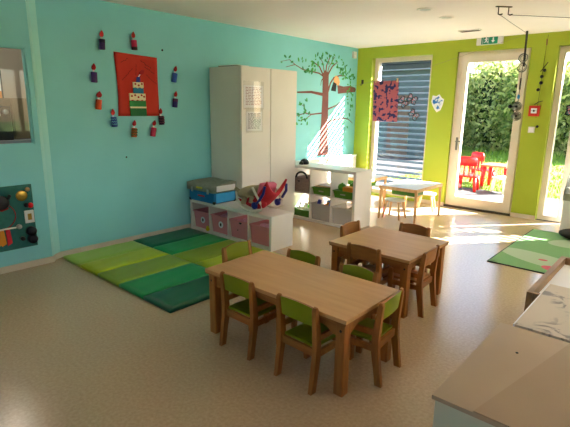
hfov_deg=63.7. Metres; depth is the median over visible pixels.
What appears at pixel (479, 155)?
garden chair
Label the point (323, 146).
mural
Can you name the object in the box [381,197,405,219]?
stool
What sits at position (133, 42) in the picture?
candle
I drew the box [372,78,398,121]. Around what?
painting
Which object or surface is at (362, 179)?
shelf unit
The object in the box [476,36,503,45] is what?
exit sign
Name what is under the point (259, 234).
bin
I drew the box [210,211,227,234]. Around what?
bin
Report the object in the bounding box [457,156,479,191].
garden chair
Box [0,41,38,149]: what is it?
window
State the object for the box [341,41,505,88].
string
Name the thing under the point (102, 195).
wall
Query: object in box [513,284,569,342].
changing pad
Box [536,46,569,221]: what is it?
window
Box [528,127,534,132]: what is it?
light switch
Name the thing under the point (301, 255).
child chair
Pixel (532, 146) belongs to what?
wall
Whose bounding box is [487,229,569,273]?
rug
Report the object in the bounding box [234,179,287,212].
carrier
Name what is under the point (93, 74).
candle
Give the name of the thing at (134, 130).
candle
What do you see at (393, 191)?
bin
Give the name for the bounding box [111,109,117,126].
candle
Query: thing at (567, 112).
window sticker
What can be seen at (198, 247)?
mat
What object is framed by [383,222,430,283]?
child chair
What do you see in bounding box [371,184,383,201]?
stool
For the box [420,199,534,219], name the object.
baseboard
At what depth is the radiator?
7.97 m
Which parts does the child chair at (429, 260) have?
leg, rail, armrest, seat, leg, armrest, cross rail, backrest, leg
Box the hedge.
[462,61,569,155]
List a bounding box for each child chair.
[219,271,276,360]
[221,240,251,316]
[263,248,320,327]
[274,293,335,395]
[339,263,378,359]
[340,220,368,264]
[347,242,394,287]
[350,287,404,387]
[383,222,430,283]
[387,245,439,317]
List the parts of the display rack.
panel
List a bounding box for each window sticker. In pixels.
[398,95,408,108]
[406,93,417,104]
[408,108,419,120]
[564,105,569,115]
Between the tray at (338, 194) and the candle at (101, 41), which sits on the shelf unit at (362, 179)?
the tray at (338, 194)
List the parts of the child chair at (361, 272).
leg, leg, backrest, leg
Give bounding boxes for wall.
[0,0,357,267]
[0,48,25,97]
[353,31,569,218]
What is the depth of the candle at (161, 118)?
5.33 m
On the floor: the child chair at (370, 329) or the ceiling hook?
the child chair at (370, 329)
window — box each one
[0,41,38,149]
[370,55,432,197]
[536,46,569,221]
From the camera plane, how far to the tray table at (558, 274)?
2.94 m
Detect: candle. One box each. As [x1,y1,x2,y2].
[91,63,97,82]
[95,91,101,109]
[99,30,104,49]
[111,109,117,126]
[131,32,137,49]
[131,120,137,136]
[136,70,143,81]
[150,120,156,136]
[159,108,164,124]
[171,66,177,82]
[172,91,177,107]
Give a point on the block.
(347, 188)
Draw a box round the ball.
[338,183,345,190]
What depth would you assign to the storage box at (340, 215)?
6.10 m
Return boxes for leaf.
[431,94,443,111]
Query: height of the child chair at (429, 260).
0.515 m
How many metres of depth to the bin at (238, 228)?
5.39 m
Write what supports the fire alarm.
attached to the wall at (532, 146)
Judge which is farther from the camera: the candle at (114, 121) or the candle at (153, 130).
the candle at (153, 130)
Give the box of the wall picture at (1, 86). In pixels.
[0,70,3,97]
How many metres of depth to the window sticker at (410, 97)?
7.77 m
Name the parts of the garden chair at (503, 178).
leg, seat, leg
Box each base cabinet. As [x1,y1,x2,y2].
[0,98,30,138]
[432,323,569,426]
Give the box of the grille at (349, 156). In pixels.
[296,154,356,160]
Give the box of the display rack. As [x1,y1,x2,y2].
[559,173,569,229]
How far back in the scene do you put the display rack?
6.04 m
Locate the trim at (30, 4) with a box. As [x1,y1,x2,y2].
[25,0,59,255]
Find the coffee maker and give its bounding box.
[0,106,13,139]
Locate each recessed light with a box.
[417,7,433,11]
[439,16,454,18]
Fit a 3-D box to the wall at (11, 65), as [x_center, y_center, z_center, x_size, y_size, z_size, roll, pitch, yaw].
[-3.860,-0.819,4.457,1.900,2.577,4.500,12,17,40]
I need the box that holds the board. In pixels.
[0,184,37,251]
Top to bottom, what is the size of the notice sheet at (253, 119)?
0.305 m
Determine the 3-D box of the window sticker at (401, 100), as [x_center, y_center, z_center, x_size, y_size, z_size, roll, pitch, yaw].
[2.028,-1.915,7.889,0.218,0.231,0.004,12,17,40]
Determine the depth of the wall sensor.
8.02 m
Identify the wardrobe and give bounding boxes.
[209,65,296,214]
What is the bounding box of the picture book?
[319,183,330,186]
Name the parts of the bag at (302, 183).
handle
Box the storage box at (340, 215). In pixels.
[331,203,351,224]
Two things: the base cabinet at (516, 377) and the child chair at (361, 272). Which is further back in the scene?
the child chair at (361, 272)
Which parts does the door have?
handle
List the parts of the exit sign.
green panel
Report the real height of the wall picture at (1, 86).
0.380 m
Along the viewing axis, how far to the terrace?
13.01 m
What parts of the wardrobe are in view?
door, door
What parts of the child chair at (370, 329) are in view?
leg, rail, armrest, seat, leg, cross rail, backrest, leg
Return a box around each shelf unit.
[190,199,292,251]
[293,161,371,227]
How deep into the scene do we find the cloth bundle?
5.22 m
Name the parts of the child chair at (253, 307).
leg, armrest, backrest, cross rail, seat, leg, armrest, rail, leg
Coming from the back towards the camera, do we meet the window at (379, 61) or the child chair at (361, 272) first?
the window at (379, 61)
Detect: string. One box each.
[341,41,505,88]
[516,15,569,17]
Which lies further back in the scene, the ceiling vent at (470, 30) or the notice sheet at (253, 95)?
the ceiling vent at (470, 30)
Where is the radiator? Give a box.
[296,154,356,197]
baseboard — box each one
[0,198,308,273]
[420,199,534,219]
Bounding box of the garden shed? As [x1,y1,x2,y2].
[377,61,474,159]
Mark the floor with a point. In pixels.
(78, 349)
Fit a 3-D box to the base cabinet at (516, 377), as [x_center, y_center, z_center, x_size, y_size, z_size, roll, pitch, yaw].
[1.185,0.939,1.654,1.072,0.554,0.779,12,17,40]
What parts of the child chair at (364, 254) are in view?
leg, armrest, backrest, seat, leg, rail, armrest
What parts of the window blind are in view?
guide rail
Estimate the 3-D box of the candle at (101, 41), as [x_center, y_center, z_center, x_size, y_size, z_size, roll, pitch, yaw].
[-1.871,-1.774,4.688,0.062,0.189,0.063,12,17,40]
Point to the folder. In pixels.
(219, 65)
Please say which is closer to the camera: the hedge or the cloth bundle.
the cloth bundle
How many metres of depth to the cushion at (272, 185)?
5.06 m
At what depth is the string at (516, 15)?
4.82 m
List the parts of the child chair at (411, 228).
backrest, leg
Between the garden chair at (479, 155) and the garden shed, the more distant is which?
the garden shed
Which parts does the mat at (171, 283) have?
mat panel, mat panel, mat panel, mat panel, mat panel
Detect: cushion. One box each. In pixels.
[257,182,276,194]
[559,229,569,238]
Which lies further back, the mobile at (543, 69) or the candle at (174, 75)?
the mobile at (543, 69)
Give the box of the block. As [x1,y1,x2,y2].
[343,186,352,192]
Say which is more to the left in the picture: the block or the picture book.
the picture book
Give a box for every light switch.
[24,210,34,222]
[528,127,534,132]
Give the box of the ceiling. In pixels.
[101,0,569,48]
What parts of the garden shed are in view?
door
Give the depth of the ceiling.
5.30 m
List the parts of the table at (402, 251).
leg, leg, leg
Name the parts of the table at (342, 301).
leg, leg, leg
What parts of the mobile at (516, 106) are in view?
black rod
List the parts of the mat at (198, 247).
mat panel, mat panel, mat panel, mat panel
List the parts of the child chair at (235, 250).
leg, backrest, leg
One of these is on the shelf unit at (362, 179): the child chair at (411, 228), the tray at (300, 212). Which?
the tray at (300, 212)
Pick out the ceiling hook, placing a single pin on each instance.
(508, 7)
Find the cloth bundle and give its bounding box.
[260,223,268,227]
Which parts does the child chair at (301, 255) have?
leg, leg, backrest, leg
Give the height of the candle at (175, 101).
0.189 m
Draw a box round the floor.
[0,195,559,426]
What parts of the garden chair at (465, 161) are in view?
leg, seat, leg, leg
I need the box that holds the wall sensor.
[352,51,356,57]
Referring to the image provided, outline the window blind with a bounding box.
[374,60,430,187]
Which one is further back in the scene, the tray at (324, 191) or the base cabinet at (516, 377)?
the tray at (324, 191)
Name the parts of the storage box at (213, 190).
grey lid, panel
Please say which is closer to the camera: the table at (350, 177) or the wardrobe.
the wardrobe
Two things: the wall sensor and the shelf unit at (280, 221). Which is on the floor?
the shelf unit at (280, 221)
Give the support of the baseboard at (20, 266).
attached to the wall at (102, 195)
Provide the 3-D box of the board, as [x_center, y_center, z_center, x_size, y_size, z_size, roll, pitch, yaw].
[-2.669,0.084,4.082,0.070,0.600,0.845,12,17,40]
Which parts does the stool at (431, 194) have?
seat, leg, leg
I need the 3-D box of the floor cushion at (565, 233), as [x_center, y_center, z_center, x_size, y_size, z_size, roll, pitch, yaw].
[3.585,0.260,5.634,0.400,0.120,0.340,12,17,40]
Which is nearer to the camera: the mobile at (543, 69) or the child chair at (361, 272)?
the child chair at (361, 272)
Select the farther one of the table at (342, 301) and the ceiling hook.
the ceiling hook
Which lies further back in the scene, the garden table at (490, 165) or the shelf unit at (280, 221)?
the garden table at (490, 165)
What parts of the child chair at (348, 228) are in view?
leg, backrest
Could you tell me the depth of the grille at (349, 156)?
7.95 m
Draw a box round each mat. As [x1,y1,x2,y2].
[63,241,209,312]
[133,228,283,267]
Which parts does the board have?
pan lid, strip rail, brass dish, black knob, black knob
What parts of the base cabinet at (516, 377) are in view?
panel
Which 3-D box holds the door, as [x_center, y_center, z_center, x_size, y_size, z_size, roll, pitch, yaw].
[3.042,-1.220,6.988,1.030,2.400,0.189,12,17,40]
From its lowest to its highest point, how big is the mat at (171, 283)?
0.044 m
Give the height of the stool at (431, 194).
0.283 m
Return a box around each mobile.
[508,31,527,120]
[534,35,548,105]
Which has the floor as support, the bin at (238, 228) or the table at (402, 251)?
the table at (402, 251)
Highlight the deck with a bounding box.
[375,178,559,222]
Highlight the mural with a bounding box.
[281,52,355,155]
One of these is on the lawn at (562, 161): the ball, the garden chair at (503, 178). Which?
the garden chair at (503, 178)
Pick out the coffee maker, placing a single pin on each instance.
(6, 129)
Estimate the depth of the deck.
8.53 m
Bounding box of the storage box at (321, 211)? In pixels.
[311,199,329,221]
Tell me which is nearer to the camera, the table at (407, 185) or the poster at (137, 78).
the poster at (137, 78)
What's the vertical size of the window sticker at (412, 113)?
0.221 m
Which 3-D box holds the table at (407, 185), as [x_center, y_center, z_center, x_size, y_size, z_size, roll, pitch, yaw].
[1.839,-0.193,6.739,0.588,0.480,0.840,12,17,40]
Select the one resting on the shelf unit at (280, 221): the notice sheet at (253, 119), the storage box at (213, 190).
the storage box at (213, 190)
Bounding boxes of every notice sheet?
[244,85,262,107]
[246,112,261,130]
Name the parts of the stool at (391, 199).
leg, seat, leg, leg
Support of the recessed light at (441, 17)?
in the ceiling
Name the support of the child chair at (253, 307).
on the floor
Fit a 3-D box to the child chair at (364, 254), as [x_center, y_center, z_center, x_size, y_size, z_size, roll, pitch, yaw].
[0.689,0.478,3.701,0.296,0.515,0.308,12,17,40]
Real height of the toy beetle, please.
0.097 m
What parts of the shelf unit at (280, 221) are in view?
panel, panel, panel, panel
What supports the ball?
in the tray at (338, 194)
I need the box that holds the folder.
[218,65,245,66]
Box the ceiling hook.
[496,6,512,15]
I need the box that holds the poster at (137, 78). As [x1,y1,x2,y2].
[113,51,159,115]
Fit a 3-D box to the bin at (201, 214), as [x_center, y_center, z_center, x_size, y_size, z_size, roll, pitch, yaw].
[-0.952,0.056,5.921,0.318,0.217,0.326,12,17,40]
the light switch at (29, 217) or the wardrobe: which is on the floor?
the wardrobe
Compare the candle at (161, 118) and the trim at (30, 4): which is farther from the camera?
the candle at (161, 118)
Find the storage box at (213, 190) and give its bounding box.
[187,177,235,204]
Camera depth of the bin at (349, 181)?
7.43 m
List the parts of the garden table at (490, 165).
leg, leg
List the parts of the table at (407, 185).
leg, edge frame, leg, leg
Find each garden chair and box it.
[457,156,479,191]
[469,152,495,181]
[490,161,507,194]
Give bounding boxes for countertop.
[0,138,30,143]
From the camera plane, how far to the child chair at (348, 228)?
4.25 m
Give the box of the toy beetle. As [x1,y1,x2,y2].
[299,158,308,164]
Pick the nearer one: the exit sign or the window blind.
the exit sign
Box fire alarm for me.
[528,106,540,115]
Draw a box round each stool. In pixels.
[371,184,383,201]
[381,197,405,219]
[417,191,436,211]
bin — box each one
[193,207,208,228]
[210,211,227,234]
[229,215,246,239]
[249,219,268,246]
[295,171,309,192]
[348,180,375,185]
[392,190,423,196]
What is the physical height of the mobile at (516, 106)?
1.169 m
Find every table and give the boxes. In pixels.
[205,250,398,397]
[329,226,448,318]
[348,174,387,204]
[377,179,442,223]
[479,162,506,187]
[524,256,569,310]
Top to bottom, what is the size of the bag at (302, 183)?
0.294 m
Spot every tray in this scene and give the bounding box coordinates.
[294,205,308,216]
[312,186,329,195]
[332,189,352,199]
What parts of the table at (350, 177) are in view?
edge frame, leg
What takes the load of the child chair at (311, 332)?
on the floor
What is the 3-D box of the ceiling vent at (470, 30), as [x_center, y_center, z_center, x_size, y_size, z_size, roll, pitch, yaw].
[2.458,-2.427,6.097,0.280,0.014,0.120,12,17,40]
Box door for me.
[443,48,531,215]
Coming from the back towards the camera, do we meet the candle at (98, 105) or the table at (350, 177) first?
the table at (350, 177)
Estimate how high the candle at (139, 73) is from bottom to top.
0.135 m
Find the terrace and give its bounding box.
[376,156,422,177]
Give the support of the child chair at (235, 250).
on the floor
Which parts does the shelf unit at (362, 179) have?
panel, panel, panel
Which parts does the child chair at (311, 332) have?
leg, armrest, backrest, cross rail, leg, seat, leg, armrest, rail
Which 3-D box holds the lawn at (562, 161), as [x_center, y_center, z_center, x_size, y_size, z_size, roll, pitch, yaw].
[21.909,-5.237,31.473,80.000,0.270,57.800,12,17,40]
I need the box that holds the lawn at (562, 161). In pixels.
[391,146,565,198]
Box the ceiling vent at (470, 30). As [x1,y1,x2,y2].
[458,29,481,32]

